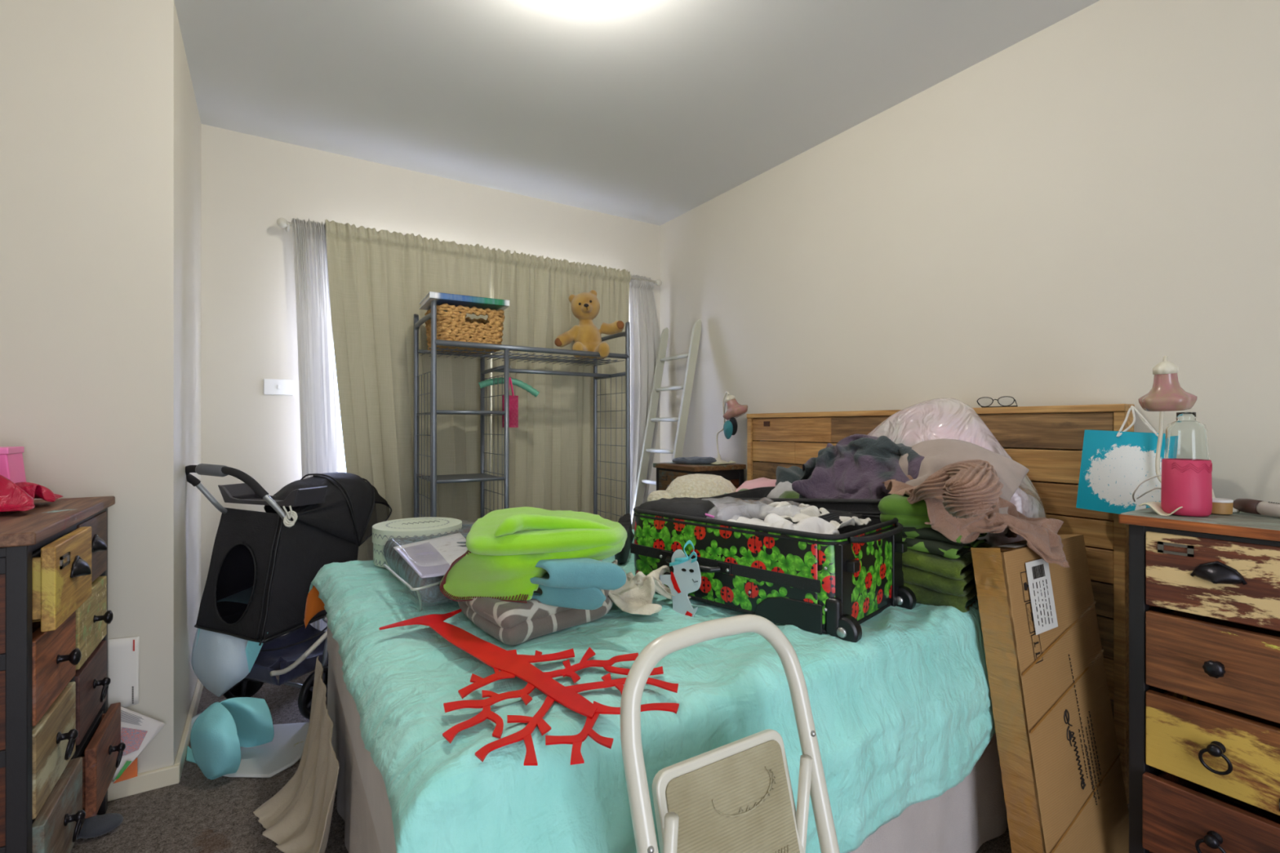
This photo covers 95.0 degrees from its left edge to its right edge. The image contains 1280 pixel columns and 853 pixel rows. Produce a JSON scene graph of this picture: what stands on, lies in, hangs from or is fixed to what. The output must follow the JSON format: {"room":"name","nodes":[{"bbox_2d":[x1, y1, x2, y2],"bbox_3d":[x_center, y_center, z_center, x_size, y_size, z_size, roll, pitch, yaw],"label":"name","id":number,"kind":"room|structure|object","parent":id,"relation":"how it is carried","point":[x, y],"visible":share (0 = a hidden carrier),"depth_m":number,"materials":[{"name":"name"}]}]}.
{"room":"bedroom","nodes":[
{"label":"bedroom","id":0,"kind":"room"},
{"bbox_2d":[0,0,200,780],"bbox_3d":[-1.972,-0.110,2.041,0.657,2.400,1.000,0,0,-32],"label":"wall","id":1,"kind":"structure","parent":0,"point":[100,122],"depth_m":1.72,"materials":[{"name":"paint"}]},
{"bbox_2d":[107,636,139,709],"bbox_3d":[-1.512,0.720,1.715,0.074,0.202,0.024,0,0,-32],"label":"envelope","id":2,"kind":"object","parent":1,"relation":"attached to","point":[123,654],"visible":0.89,"depth_m":1.72,"materials":[{"name":"white paper"}]},
{"bbox_2d":[107,764,180,801],"bbox_3d":[-1.651,1.062,1.643,0.573,0.055,0.016,0,0,-32],"label":"baseboard","id":3,"kind":"structure","parent":1,"relation":"attached to","point":[153,780],"depth_m":1.75,"materials":[{"name":"beige"}]},
{"bbox_2d":[113,758,137,783],"bbox_3d":[-1.499,0.995,1.712,0.053,0.068,0.022,0,0,-32],"label":"leaflet","id":4,"kind":"object","parent":3,"relation":"on","point":[131,771],"visible":0.43,"depth_m":1.71,"materials":[{"name":"orange paper"}]},
{"bbox_2d":[173,678,203,777],"bbox_3d":[-1.656,1.062,2.171,0.016,0.055,0.880,0,0,-32],"label":"baseboard","id":5,"kind":"structure","parent":1,"relation":"attached to","point":[185,739],"depth_m":2.02,"materials":[{"name":"beige wood"}]},
{"bbox_2d":[200,124,660,635],"bbox_3d":[-0.916,-0.110,3.232,2.403,2.400,0.120,0,0,-32],"label":"wall","id":6,"kind":"structure","parent":0,"point":[249,182],"depth_m":2.69,"materials":[{"name":"paint"}]},
{"bbox_2d":[263,378,293,395],"bbox_3d":[-1.653,-0.180,2.684,0.116,0.072,0.017,0,0,-32],"label":"light switch","id":7,"kind":"object","parent":6,"relation":"attached to","point":[271,386],"visible":1,"depth_m":2.68,"materials":[{"name":"white plastic"}]},
{"bbox_2d":[276,217,662,285],"bbox_3d":[-0.759,-0.910,3.193,2.074,0.044,0.114,0,0,-32],"label":"curtain rod","id":8,"kind":"object","parent":6,"relation":"attached to","point":[281,222],"visible":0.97,"depth_m":2.65,"materials":[{"name":"white metal"}]},
{"bbox_2d":[290,217,337,631],"bbox_3d":[-1.472,0.064,2.681,0.211,2.011,0.050,0,0,-32],"label":"sheer curtain","id":9,"kind":"object","parent":8,"relation":"hanging from","point":[318,440],"visible":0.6,"depth_m":2.68,"materials":[{"name":"white fabric"}]},
{"bbox_2d":[324,219,495,560],"bbox_3d":[-1.109,0.058,2.910,0.800,2.025,0.088,0,0,-32],"label":"curtain","id":10,"kind":"object","parent":8,"relation":"hanging from","point":[378,281],"visible":0.56,"depth_m":2.88,"materials":[{"name":"fabric"}]},
{"bbox_2d":[491,248,631,522],"bbox_3d":[-0.429,0.058,3.338,0.868,2.025,0.069,0,0,-32],"label":"curtain","id":11,"kind":"object","parent":8,"relation":"hanging from","point":[551,448],"visible":0.61,"depth_m":3.31,"materials":[{"name":"fabric"}]},
{"bbox_2d":[628,273,660,516],"bbox_3d":[0.027,0.065,3.652,0.260,2.010,0.050,0,0,-32],"label":"sheer curtain","id":12,"kind":"object","parent":8,"relation":"hanging from","point":[642,313],"visible":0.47,"depth_m":3.65,"materials":[{"name":"white fabric"}]},
{"bbox_2d":[70,670,1128,852],"bbox_3d":[0.151,1.140,1.031,3.160,0.100,4.980,0,0,-32],"label":"floor","id":13,"kind":"structure","parent":0,"point":[197,814],"depth_m":1.65,"materials":[{"name":"carpet"}]},
{"bbox_2d":[0,496,125,852],"bbox_3d":[-1.482,0.645,1.304,0.466,0.890,0.689,0,0,-32],"label":"dresser","id":14,"kind":"object","parent":13,"relation":"on","point":[61,748],"visible":0.99,"depth_m":1.22,"materials":[{"name":"paint"}]},
{"bbox_2d":[0,446,26,483],"bbox_3d":[-1.671,0.126,1.474,0.164,0.145,0.120,0,0,-32],"label":"box","id":15,"kind":"object","parent":14,"relation":"on","point":[11,462],"visible":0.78,"depth_m":1.49,"materials":[{"name":"pink cardboard"}]},
{"bbox_2d":[0,475,63,511],"bbox_3d":[-1.563,0.127,1.346,0.302,0.125,0.339,0,0,-32],"label":"bag","id":16,"kind":"object","parent":14,"relation":"on","point":[19,496],"visible":1,"depth_m":1.35,"materials":[{"name":"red plastic"}]},
{"bbox_2d":[113,706,165,782],"bbox_3d":[-1.442,0.900,1.689,0.111,0.192,0.086,0,0,-32],"label":"brochure","id":17,"kind":"object","parent":14,"relation":"on","point":[137,730],"visible":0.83,"depth_m":1.70,"materials":[{"name":"grey paper"}]},
{"bbox_2d":[120,710,143,725],"bbox_3d":[-1.474,0.845,1.701,0.053,0.056,0.011,0,0,-32],"label":"print","id":18,"kind":"object","parent":17,"relation":"attached to","point":[128,717],"depth_m":1.70,"materials":[{"name":"grey paper"}]},
{"bbox_2d":[77,813,123,839],"bbox_3d":[-1.470,1.060,1.560,0.147,0.059,0.069,0,0,-24],"label":"slipper","id":19,"kind":"object","parent":13,"relation":"on","point":[95,826],"visible":0.52,"depth_m":1.55,"materials":[{"name":"fabric"}]},
{"bbox_2d":[222,722,309,777],"bbox_3d":[-1.271,1.084,1.954,0.336,0.009,0.378,0,0,-32],"label":"pad","id":20,"kind":"object","parent":13,"relation":"on","point":[268,760],"visible":0.66,"depth_m":1.94,"materials":[{"name":"white plastic"}]},
{"bbox_2d":[186,697,274,779],"bbox_3d":[-1.380,0.978,1.954,0.494,0.216,0.223,0,0,42],"label":"balloon","id":21,"kind":"object","parent":20,"relation":"on","point":[218,733],"visible":0.98,"depth_m":1.80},
{"bbox_2d":[185,463,391,719],"bbox_3d":[-1.358,0.609,2.362,0.487,0.962,0.758,0,0,9],"label":"stroller","id":22,"kind":"object","parent":13,"relation":"on","point":[263,567],"visible":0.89,"depth_m":2.15,"materials":[{"name":"black fabric"}]},
{"bbox_2d":[191,628,267,697],"bbox_3d":[-1.478,0.846,2.089,0.397,0.271,0.073,0,0,22],"label":"balloon","id":23,"kind":"object","parent":22,"relation":"hanging from","point":[220,661],"visible":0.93,"depth_m":2.07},
{"bbox_2d":[217,483,328,506],"bbox_3d":[-1.397,0.257,2.233,0.423,0.065,0.132,0,0,21],"label":"tray","id":24,"kind":"object","parent":22,"relation":"on","point":[293,495],"depth_m":2.23,"materials":[{"name":"grey plastic"}]},
{"bbox_2d":[244,624,328,685],"bbox_3d":[-1.366,0.876,2.302,0.337,0.113,0.392,0,0,21],"label":"storage basket","id":25,"kind":"object","parent":22,"relation":"on","point":[286,657],"depth_m":2.23,"materials":[{"name":"blue fabric"}]},
{"bbox_2d":[253,656,339,852],"bbox_3d":[-0.930,0.906,1.569,0.178,0.353,0.601,0,0,-32],"label":"cloth","id":26,"kind":"object","parent":13,"relation":"on","point":[297,818],"visible":1,"depth_m":1.55,"materials":[{"name":"beige fabric"}]},
{"bbox_2d":[413,300,630,520],"bbox_3d":[-0.569,0.274,2.928,0.996,1.631,0.379,0,0,-32],"label":"rack","id":27,"kind":"object","parent":13,"relation":"on","point":[433,478],"visible":0.73,"depth_m":2.81,"materials":[{"name":"grey metal"}]},
{"bbox_2d":[416,412,484,414],"bbox_3d":[-0.844,-0.061,2.754,0.323,0.004,0.339,0,0,-32],"label":"shelf","id":28,"kind":"object","parent":27,"relation":"attached to","point":[417,413],"depth_m":2.61,"materials":[{"name":"grey metal"}]},
{"bbox_2d":[416,473,497,481],"bbox_3d":[-0.844,0.240,2.754,0.323,0.004,0.339,0,0,-32],"label":"shelf","id":29,"kind":"object","parent":27,"relation":"attached to","point":[472,477],"depth_m":2.71,"materials":[{"name":"grey metal"}]},
{"bbox_2d":[424,303,504,355],"bbox_3d":[-0.823,-0.448,2.753,0.318,0.188,0.297,0,0,-32],"label":"basket","id":30,"kind":"object","parent":27,"relation":"on","point":[451,325],"visible":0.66,"depth_m":2.64,"materials":[{"name":"wicker"}]},
{"bbox_2d":[418,291,509,315],"bbox_3d":[-0.813,-0.564,2.718,0.356,0.028,0.280,0,0,-29],"label":"picture book","id":31,"kind":"object","parent":30,"relation":"on","point":[469,301],"visible":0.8,"depth_m":2.62,"materials":[{"name":"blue paper"}]},
{"bbox_2d":[478,365,539,397],"bbox_3d":[-0.640,-0.223,2.878,0.295,0.159,0.034,0,0,-16],"label":"hanger","id":32,"kind":"object","parent":27,"relation":"hanging from","point":[520,384],"visible":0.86,"depth_m":2.87,"materials":[{"name":"green plastic"}]},
{"bbox_2d":[502,377,518,427],"bbox_3d":[-0.632,-0.119,2.853,0.082,0.247,0.033,0,0,-32],"label":"pouch","id":33,"kind":"object","parent":32,"relation":"hanging from","point":[513,400],"visible":0.54,"depth_m":2.85,"materials":[{"name":"pink fabric"}]},
{"bbox_2d":[420,346,624,366],"bbox_3d":[-0.569,-0.345,2.928,0.973,0.008,0.355,0,0,-32],"label":"wire shelf","id":34,"kind":"object","parent":27,"relation":"attached to","point":[506,349],"depth_m":2.87,"materials":[{"name":"grey metal"}]},
{"bbox_2d":[554,289,624,359],"bbox_3d":[-0.259,-0.527,3.017,0.355,0.367,0.193,0,0,-6],"label":"teddy bear","id":35,"kind":"object","parent":27,"relation":"on","point":[585,306],"visible":0.92,"depth_m":3.01},
{"bbox_2d":[631,319,701,529],"bbox_3d":[0.110,0.233,3.463,0.367,1.714,0.352,0,0,-32],"label":"wooden ladder","id":36,"kind":"object","parent":13,"relation":"on","point":[677,452],"visible":0.54,"depth_m":3.55,"materials":[{"name":"white paint"}]},
{"bbox_2d":[653,462,746,490],"bbox_3d":[0.304,0.645,3.150,0.371,0.890,0.374,0,0,-32],"label":"dresser","id":37,"kind":"object","parent":13,"relation":"on","point":[666,473],"visible":0.07,"depth_m":3.06,"materials":[{"name":"paint"}]},
{"bbox_2d":[671,456,716,463],"bbox_3d":[0.297,0.180,3.149,0.204,0.032,0.254,0,0,-32],"label":"cloth","id":38,"kind":"object","parent":37,"relation":"on","point":[695,460],"visible":0.98,"depth_m":3.08,"materials":[{"name":"fabric"}]},
{"bbox_2d":[711,460,736,464],"bbox_3d":[0.436,0.191,3.075,0.131,0.022,0.056,0,0,-32],"label":"dish","id":39,"kind":"object","parent":37,"relation":"on","point":[731,461],"visible":1,"depth_m":3.05,"materials":[{"name":"beige ceramic"}]},
{"bbox_2d":[715,391,747,462],"bbox_3d":[0.461,0.005,3.079,0.134,0.385,0.243,0,0,-32],"label":"bedside lamp","id":40,"kind":"object","parent":37,"relation":"on","point":[735,410],"visible":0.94,"depth_m":3.01,"materials":[{"name":"pink glass"}]},
{"bbox_2d":[723,396,737,439],"bbox_3d":[0.450,-0.045,3.009,0.042,0.220,0.128,0,0,-21],"label":"mask","id":41,"kind":"object","parent":40,"relation":"hanging from","point":[730,427],"visible":0.96,"depth_m":2.98,"materials":[{"name":"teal fabric"}]},
{"bbox_2d":[620,614,839,852],"bbox_3d":[0.164,0.691,0.770,0.335,0.805,0.260,0,0,-32],"label":"step stool","id":42,"kind":"object","parent":13,"relation":"on","point":[735,797],"visible":1,"depth_m":0.83,"materials":[{"name":"beige metal"}]},
{"bbox_2d":[327,404,1134,852],"bbox_3d":[0.176,0.512,1.879,1.995,1.155,1.638,0,0,-32],"label":"bed","id":43,"kind":"object","parent":13,"relation":"on","point":[970,814],"visible":0.23,"depth_m":1.70,"materials":[{"name":"fabric"}]},
{"bbox_2d":[303,529,995,852],"bbox_3d":[0.104,0.659,1.859,1.963,0.418,1.596,0,0,-32],"label":"duvet cover","id":44,"kind":"object","parent":43,"relation":"on","point":[902,713],"visible":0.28,"depth_m":1.12,"materials":[{"name":"teal fabric"}]},
{"bbox_2d":[382,524,473,610],"bbox_3d":[-0.562,0.410,1.890,0.513,0.115,0.890,0,0,-32],"label":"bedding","id":45,"kind":"object","parent":44,"relation":"on","point":[420,563],"visible":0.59,"depth_m":1.64,"materials":[{"name":"plastic"}]},
{"bbox_2d":[372,517,462,568],"bbox_3d":[-0.782,0.403,2.068,0.296,0.128,0.296,0,0,-32],"label":"box","id":46,"kind":"object","parent":45,"relation":"on","point":[383,531],"visible":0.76,"depth_m":1.98,"materials":[{"name":"paper"}]},
{"bbox_2d":[378,608,679,765],"bbox_3d":[-0.226,0.448,1.129,0.412,0.006,0.741,0,0,-32],"label":"cutout","id":47,"kind":"object","parent":44,"relation":"on","point":[510,664],"visible":0.98,"depth_m":1.00,"materials":[{"name":"red paper"}]},
{"bbox_2d":[457,572,612,645],"bbox_3d":[-0.309,0.425,1.539,0.375,0.080,0.532,0,0,-40],"label":"pillow","id":48,"kind":"object","parent":44,"relation":"on","point":[512,624],"visible":0.34,"depth_m":1.29,"materials":[{"name":"grey fabric"}]},
{"bbox_2d":[439,506,627,603],"bbox_3d":[-0.237,0.303,1.519,0.448,0.218,0.567,0,0,12],"label":"fleece blanket","id":49,"kind":"object","parent":48,"relation":"on","point":[504,547],"visible":0.97,"depth_m":1.30,"materials":[{"name":"green fabric"}]},
{"bbox_2d":[529,557,626,609],"bbox_3d":[-0.206,0.342,1.319,0.383,0.108,0.097,0,0,37],"label":"folded towel","id":50,"kind":"object","parent":48,"relation":"on","point":[568,583],"visible":0.68,"depth_m":1.25,"materials":[{"name":"blue fabric"}]},
{"bbox_2d":[614,513,634,564],"bbox_3d":[-0.062,0.418,2.243,0.080,0.105,0.569,0,0,5],"label":"cloth","id":51,"kind":"object","parent":44,"relation":"on","point":[621,557],"visible":0.7,"depth_m":2.10,"materials":[{"name":"fabric"}]},
{"bbox_2d":[600,559,690,615],"bbox_3d":[-0.062,0.393,1.535,0.318,0.130,0.302,0,0,36],"label":"cloth","id":52,"kind":"object","parent":44,"relation":"on","point":[636,596],"visible":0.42,"depth_m":1.50,"materials":[{"name":"white fabric"}]},
{"bbox_2d":[647,473,736,502],"bbox_3d":[0.242,0.336,2.549,0.442,0.258,0.358,0,0,-32],"label":"cushion","id":53,"kind":"object","parent":44,"relation":"on","point":[696,485],"visible":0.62,"depth_m":2.45,"materials":[{"name":"beige fabric"}]},
{"bbox_2d":[723,488,748,494],"bbox_3d":[0.430,0.347,2.354,0.273,0.195,0.252,0,0,-32],"label":"cloth","id":54,"kind":"object","parent":44,"relation":"on","point":[743,489],"visible":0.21,"depth_m":2.37,"materials":[{"name":"fabric"}]},
{"bbox_2d":[735,477,776,492],"bbox_3d":[0.623,0.334,2.445,0.466,0.249,0.551,0,0,-32],"label":"quilt","id":55,"kind":"object","parent":44,"relation":"on","point":[762,482],"visible":0.12,"depth_m":2.39,"materials":[{"name":"pink fabric"}]},
{"bbox_2d":[766,481,793,497],"bbox_3d":[0.609,0.263,2.230,0.239,0.144,0.255,0,0,34],"label":"cloth","id":56,"kind":"object","parent":55,"relation":"on","point":[780,487],"visible":0.04,"depth_m":2.17,"materials":[{"name":"white fabric"}]},
{"bbox_2d":[766,466,804,497],"bbox_3d":[0.582,0.269,2.248,0.227,0.233,0.253,0,0,-32],"label":"garment","id":57,"kind":"object","parent":56,"relation":"on","point":[791,474],"visible":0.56,"depth_m":2.19,"materials":[{"name":"grey fabric"}]},
{"bbox_2d":[630,486,915,642],"bbox_3d":[0.450,0.332,1.740,0.697,0.301,0.772,0,0,44],"label":"suitcase","id":58,"kind":"object","parent":44,"relation":"on","point":[816,583],"visible":0.69,"depth_m":1.44,"materials":[{"name":"black fabric"}]},
{"bbox_2d":[659,540,701,617],"bbox_3d":[0.094,0.393,1.530,0.038,0.198,0.161,0,0,-44],"label":"luggage tag","id":59,"kind":"object","parent":58,"relation":"hanging from","point":[686,578],"visible":0.91,"depth_m":1.51,"materials":[{"name":"grey plastic"}]},
{"bbox_2d":[778,490,799,498],"bbox_3d":[0.585,0.309,2.145,0.215,0.152,0.235,0,0,-32],"label":"cloth","id":60,"kind":"object","parent":58,"relation":"on","point":[789,494],"visible":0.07,"depth_m":2.10,"materials":[{"name":"green fabric"}]},
{"bbox_2d":[759,501,871,529],"bbox_3d":[0.469,0.236,1.626,0.181,0.044,0.312,0,0,-32],"label":"garment","id":61,"kind":"object","parent":58,"relation":"in","point":[784,509],"visible":0.75,"depth_m":1.60,"materials":[{"name":"white fabric"}]},
{"bbox_2d":[817,511,862,524],"bbox_3d":[0.520,0.245,1.581,0.129,0.042,0.155,0,0,44],"label":"straps","id":62,"kind":"object","parent":61,"relation":"on","point":[832,516],"visible":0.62,"depth_m":1.53,"materials":[{"name":"fabric"}]},
{"bbox_2d":[882,475,1070,567],"bbox_3d":[0.910,0.246,1.646,0.414,0.198,0.418,0,0,4],"label":"garment","id":63,"kind":"object","parent":58,"relation":"on","point":[1040,534],"visible":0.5,"depth_m":1.48,"materials":[{"name":"fabric"}]},
{"bbox_3d":[0.321,0.370,1.652,0.402,0.163,0.606,0,0,-32],"label":"base","id":64,"kind":"object","parent":58,"relation":"in","visible":0},
{"bbox_2d":[635,497,719,519],"bbox_3d":[0.130,0.256,1.724,0.240,0.085,0.190,0,0,40],"label":"garment","id":65,"kind":"object","parent":64,"relation":"on","point":[687,506],"visible":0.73,"depth_m":1.65,"materials":[{"name":"fabric"}]},
{"bbox_2d":[705,502,747,520],"bbox_3d":[0.246,0.251,1.746,0.202,0.064,0.300,0,0,37],"label":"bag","id":66,"kind":"object","parent":64,"relation":"on","point":[726,513],"visible":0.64,"depth_m":1.70,"materials":[{"name":"white fabric"}]},
{"bbox_2d":[726,513,839,534],"bbox_3d":[0.362,0.255,1.532,0.323,0.051,0.199,0,0,42],"label":"garment","id":67,"kind":"object","parent":64,"relation":"on","point":[812,524],"visible":0.44,"depth_m":1.47,"materials":[{"name":"fabric"}]},
{"bbox_2d":[902,542,991,612],"bbox_3d":[0.862,0.399,1.659,0.196,0.158,0.407,0,0,43],"label":"blanket","id":68,"kind":"object","parent":44,"relation":"on","point":[935,580],"visible":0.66,"depth_m":1.51,"materials":[{"name":"green fabric"}]},
{"bbox_2d":[791,434,924,498],"bbox_3d":[0.788,0.199,2.002,0.542,0.408,0.450,0,0,43],"label":"garment","id":69,"kind":"object","parent":68,"relation":"on","point":[857,467],"visible":0.6,"depth_m":1.92,"materials":[{"name":"purple fabric"}]},
{"bbox_2d":[902,527,986,559],"bbox_3d":[0.852,0.294,1.659,0.182,0.089,0.381,0,0,43],"label":"blanket","id":70,"kind":"object","parent":68,"relation":"on","point":[926,540],"visible":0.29,"depth_m":1.52,"materials":[{"name":"green fabric"}]},
{"bbox_2d":[877,493,931,528],"bbox_3d":[0.861,0.227,1.663,0.211,0.080,0.458,0,0,44],"label":"sheet","id":71,"kind":"object","parent":70,"relation":"on","point":[892,506],"visible":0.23,"depth_m":1.54,"materials":[{"name":"green fabric"}]},
{"bbox_2d":[906,459,1004,518],"bbox_3d":[0.768,0.142,1.452,0.203,0.120,0.769,0,0,30],"label":"garment","id":72,"kind":"object","parent":71,"relation":"on","point":[969,488],"visible":1,"depth_m":1.14,"materials":[{"name":"fabric"}]},
{"bbox_2d":[866,398,1046,546],"bbox_3d":[0.980,0.180,1.958,0.384,0.549,0.716,0,0,-32],"label":"plastic bag","id":73,"kind":"object","parent":44,"relation":"on","point":[936,418],"visible":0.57,"depth_m":1.84,"materials":[{"name":"plastic"}]},
{"bbox_2d":[898,438,1029,533],"bbox_3d":[0.905,0.195,1.789,0.356,0.316,0.444,0,0,-44],"label":"clothing","id":74,"kind":"object","parent":73,"relation":"on","point":[940,453],"visible":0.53,"depth_m":1.74,"materials":[{"name":"beige fabric"}]},
{"bbox_2d":[976,395,1017,407],"bbox_3d":[1.226,-0.084,2.011,0.037,0.036,0.127,0,0,-32],"label":"glasses","id":75,"kind":"object","parent":43,"relation":"on","point":[1002,406],"visible":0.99,"depth_m":2.00,"materials":[{"name":"black plastic"}]},
{"bbox_2d":[1075,405,1165,514],"bbox_3d":[1.360,0.092,1.635,0.119,0.305,0.212,0,0,-32],"label":"gift bag","id":76,"kind":"object","parent":43,"relation":"hanging from","point":[1113,464],"visible":0.84,"depth_m":1.61,"materials":[{"name":"teal paper"}]},
{"bbox_2d":[969,534,1128,852],"bbox_3d":[1.046,0.696,1.486,0.468,0.812,0.208,0,0,-32],"label":"cardboard box","id":77,"kind":"object","parent":13,"relation":"on","point":[1062,779],"visible":0.96,"depth_m":1.42,"materials":[{"name":"brown cardboard"}]},
{"bbox_2d":[1005,542,1053,626],"bbox_3d":[0.967,0.392,1.466,0.103,0.192,0.077,0,0,-32],"label":"print","id":78,"kind":"object","parent":77,"relation":"attached to","point":[1033,573],"depth_m":1.44},
{"bbox_2d":[1118,507,1279,852],"bbox_3d":[1.432,0.645,1.199,0.456,0.890,0.616,0,0,-32],"label":"dresser","id":79,"kind":"object","parent":13,"relation":"on","point":[1204,592],"visible":0.97,"depth_m":1.25,"materials":[{"name":"paint"}]},
{"bbox_2d":[1132,474,1161,502],"bbox_3d":[1.341,0.155,1.503,0.114,0.080,0.302,0,0,43],"label":"cable","id":80,"kind":"object","parent":79,"relation":"on","point":[1153,477],"visible":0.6,"depth_m":1.43,"materials":[{"name":"white plastic"}]},
{"bbox_2d":[1138,502,1182,515],"bbox_3d":[1.219,0.189,1.354,0.110,0.027,0.076,0,0,-32],"label":"dish","id":81,"kind":"object","parent":79,"relation":"on","point":[1156,506],"visible":0.56,"depth_m":1.34,"materials":[{"name":"beige ceramic"}]},
{"bbox_2d":[1160,412,1212,516],"bbox_3d":[1.234,0.083,1.325,0.085,0.230,0.085,0,0,-32],"label":"drink bottle","id":82,"kind":"object","parent":79,"relation":"on","point":[1186,464],"visible":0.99,"depth_m":1.30,"materials":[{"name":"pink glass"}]},
{"bbox_2d":[1137,355,1239,512],"bbox_3d":[1.328,0.011,1.422,0.161,0.374,0.176,0,0,-32],"label":"bedside lamp","id":83,"kind":"object","parent":79,"relation":"on","point":[1166,394],"visible":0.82,"depth_m":1.41,"materials":[{"name":"pink glass"}]},
{"bbox_2d":[1211,497,1233,514],"bbox_3d":[1.322,0.181,1.342,0.050,0.033,0.050,0,0,-32],"label":"pot","id":84,"kind":"object","parent":79,"relation":"on","point":[1220,506],"visible":0.72,"depth_m":1.32,"materials":[{"name":"brown wood"}]},
{"bbox_2d":[1232,498,1279,517],"bbox_3d":[1.401,0.182,1.233,0.033,0.035,0.265,0,0,-6],"label":"brush","id":85,"kind":"object","parent":79,"relation":"on","point":[1246,505],"visible":0.96,"depth_m":1.31,"materials":[{"name":"brown plastic"}]},
{"bbox_2d":[173,0,1099,225],"bbox_3d":[0.151,-1.360,1.031,3.160,0.100,4.980,0,0,-32],"label":"ceiling","id":86,"kind":"structure","parent":0,"point":[647,111],"depth_m":2.21,"materials":[{"name":"paint"}]},
{"bbox_2d":[660,0,1279,520],"bbox_3d":[1.443,-0.110,1.851,0.100,2.400,4.980,0,0,-32],"label":"wall","id":87,"kind":"structure","parent":0,"point":[1092,200],"depth_m":1.95,"materials":[{"name":"paint"}]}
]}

